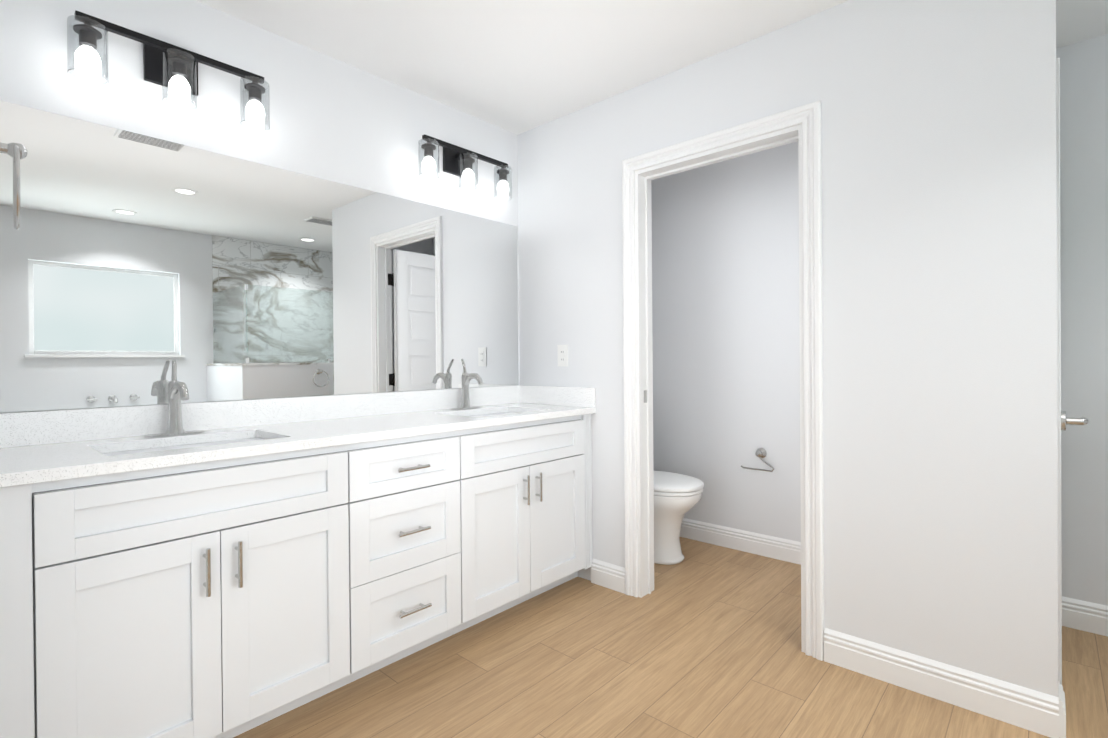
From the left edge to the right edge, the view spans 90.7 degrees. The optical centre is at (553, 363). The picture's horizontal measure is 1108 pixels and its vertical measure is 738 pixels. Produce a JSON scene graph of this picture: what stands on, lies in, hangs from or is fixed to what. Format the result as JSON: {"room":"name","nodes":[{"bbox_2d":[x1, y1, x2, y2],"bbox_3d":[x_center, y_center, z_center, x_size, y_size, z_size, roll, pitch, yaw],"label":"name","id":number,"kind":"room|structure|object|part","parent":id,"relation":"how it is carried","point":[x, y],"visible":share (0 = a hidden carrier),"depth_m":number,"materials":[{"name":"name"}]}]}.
{"room":"bathroom","nodes":[
{"label":"bathroom","id":0,"kind":"room"},
{"bbox_2d":[0,0,519,412],"bbox_3d":[-0.817,-0.088,2.567,0.120,2.440,3.840,0,0,42],"label":"wall","id":1,"kind":"structure","parent":0,"point":[335,120],"depth_m":2.12,"materials":[{"name":"white paint"}]},
{"bbox_2d":[67,10,269,130],"bbox_3d":[-1.278,-0.984,1.856,0.152,0.227,0.569,0,0,42],"label":"sconce","id":2,"kind":"object","parent":1,"relation":"attached to","point":[173,68],"visible":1,"depth_m":1.82,"materials":[{"name":"black metal"}]},
{"bbox_2d":[0,100,517,412],"bbox_3d":[-0.913,-0.321,2.367,0.005,0.909,2.095,0,0,42],"label":"mirror","id":3,"kind":"object","parent":1,"relation":"attached to","point":[133,265],"visible":1,"depth_m":2.01,"materials":[{"name":"silver mirror"}]},
{"bbox_2d":[418,134,511,200],"bbox_3d":[-0.452,-0.996,2.770,0.152,0.227,0.569,0,0,42],"label":"sconce","id":4,"kind":"object","parent":1,"relation":"attached to","point":[458,161],"visible":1,"depth_m":2.74,"materials":[{"name":"black metal"}]},
{"bbox_2d":[195,0,1107,134],"bbox_3d":[0.719,-1.339,1.162,4.290,0.050,3.840,0,0,42],"label":"ceiling","id":5,"kind":"structure","parent":0,"point":[517,67],"depth_m":2.21,"materials":[{"name":"white paint"}]},
{"bbox_2d":[233,537,1107,737],"bbox_3d":[0.740,1.151,1.175,4.290,0.050,3.840,0,0,42],"label":"floor","id":6,"kind":"structure","parent":0,"point":[702,640],"depth_m":1.94,"materials":[{"name":"brown wood"}]},
{"bbox_2d":[0,385,595,737],"bbox_3d":[-0.710,0.634,2.168,0.566,0.998,2.167,0,0,42],"label":"bathroom vanity","id":7,"kind":"object","parent":6,"relation":"on","point":[230,598],"depth_m":1.69,"materials":[{"name":"white wood"}]},
{"bbox_2d":[144,360,203,437],"bbox_3d":[-1.246,0.114,1.816,0.171,0.253,0.171,0,0,42],"label":"faucet","id":8,"kind":"object","parent":7,"relation":"on","point":[178,392],"visible":1,"depth_m":1.83,"materials":[{"name":"silver metal"}]},
{"bbox_3d":[-0.718,0.276,2.171,0.554,0.282,2.167,0,0,42],"label":"bathroom vanity top","id":9,"kind":"part","parent":7,"relation":"part of","materials":[{"name":"white stone"}]},
{"bbox_2d":[451,359,482,409],"bbox_3d":[-0.413,0.102,2.737,0.171,0.253,0.171,0,0,42],"label":"faucet","id":10,"kind":"object","parent":7,"relation":"on","point":[466,377],"visible":0.98,"depth_m":2.75,"materials":[{"name":"silver metal"}]},
{"bbox_2d":[653,471,703,564],"bbox_3d":[0.554,0.724,3.205,0.654,0.785,0.420,0,0,42],"label":"toilet","id":11,"kind":"object","parent":6,"relation":"on","point":[677,496],"visible":0.42,"depth_m":3.03,"materials":[{"name":"white ceramic"}]},
{"bbox_2d":[518,0,1058,696],"bbox_3d":[0.687,-0.100,2.437,2.286,2.440,0.115,0,0,42],"label":"wall","id":12,"kind":"structure","parent":0,"point":[940,300],"depth_m":1.87,"materials":[{"name":"white paint"}]},
{"bbox_2d":[557,345,567,365],"bbox_3d":[0.047,-0.041,2.932,0.072,0.116,0.007,0,0,42],"label":"electrical outlet plate","id":13,"kind":"object","parent":12,"relation":"attached to","point":[562,355],"visible":1,"depth_m":2.93,"materials":[{"name":"white plastic"}]},
{"bbox_2d":[591,558,624,585],"bbox_3d":[0.243,1.061,2.941,0.524,0.120,0.016,0,0,42],"label":"baseboard","id":14,"kind":"structure","parent":12,"relation":"attached to","point":[609,572],"depth_m":2.73,"materials":[{"name":"white wood"}]},
{"bbox_2d":[622,100,823,660],"bbox_3d":[0.719,0.067,2.409,0.900,2.105,0.155,0,0,42],"label":"door frame","id":15,"kind":"structure","parent":12,"relation":"attached to","point":[801,125],"depth_m":2.32,"materials":[{"name":"white wood"}]},
{"bbox_2d":[823,628,1065,737],"bbox_3d":[1.265,1.058,1.840,0.666,0.120,0.016,0,0,42],"label":"baseboard","id":16,"kind":"structure","parent":12,"relation":"attached to","point":[1041,713],"depth_m":1.79,"materials":[{"name":"white wood"}]},
{"bbox_2d":[651,34,1107,605],"bbox_3d":[2.022,-0.112,2.508,4.170,2.440,0.120,0,0,42],"label":"wall","id":17,"kind":"structure","parent":0,"point":[725,334],"depth_m":3.15,"materials":[{"name":"white paint"}]},
{"bbox_2d":[680,518,800,564],"bbox_3d":[1.314,1.051,3.071,1.981,0.120,0.016,0,0,42],"label":"baseboard","id":18,"kind":"structure","parent":17,"relation":"attached to","point":[782,549],"depth_m":3.24,"materials":[{"name":"white wood"}]},
{"bbox_2d":[741,448,774,471],"bbox_3d":[1.179,0.552,3.160,0.197,0.125,0.052,0,0,42],"label":"toilet paper holder","id":19,"kind":"object","parent":17,"relation":"attached to","point":[760,453],"visible":0.98,"depth_m":3.15,"materials":[{"name":"silver metal"}]},
{"bbox_2d":[1056,58,1088,684],"bbox_3d":[1.869,0.070,2.002,0.102,2.060,0.800,0,0,42],"label":"entry door","id":20,"kind":"structure","parent":17,"relation":"in","point":[1063,420],"depth_m":1.72,"materials":[{"name":"white wood"}]},
{"bbox_2d":[1062,596,1107,635],"bbox_3d":[2.403,1.047,2.086,0.724,0.120,0.016,0,0,42],"label":"baseboard","id":21,"kind":"structure","parent":17,"relation":"attached to","point":[1086,616],"depth_m":2.26,"materials":[{"name":"white wood"}]},
{"bbox_3d":[-0.311,-0.079,-0.072,4.170,2.440,0.604,0,0,42],"label":"wall","id":22,"kind":"structure","parent":0,"visible":0},
{"bbox_2d":[0,142,26,229],"bbox_3d":[-1.142,-0.378,1.135,0.172,0.191,0.074,0,0,42],"label":"towel ring","id":23,"kind":"object","parent":22,"relation":"attached to","point":[17,152],"visible":1,"depth_m":1.12,"materials":[{"name":"silver metal"}]}
]}

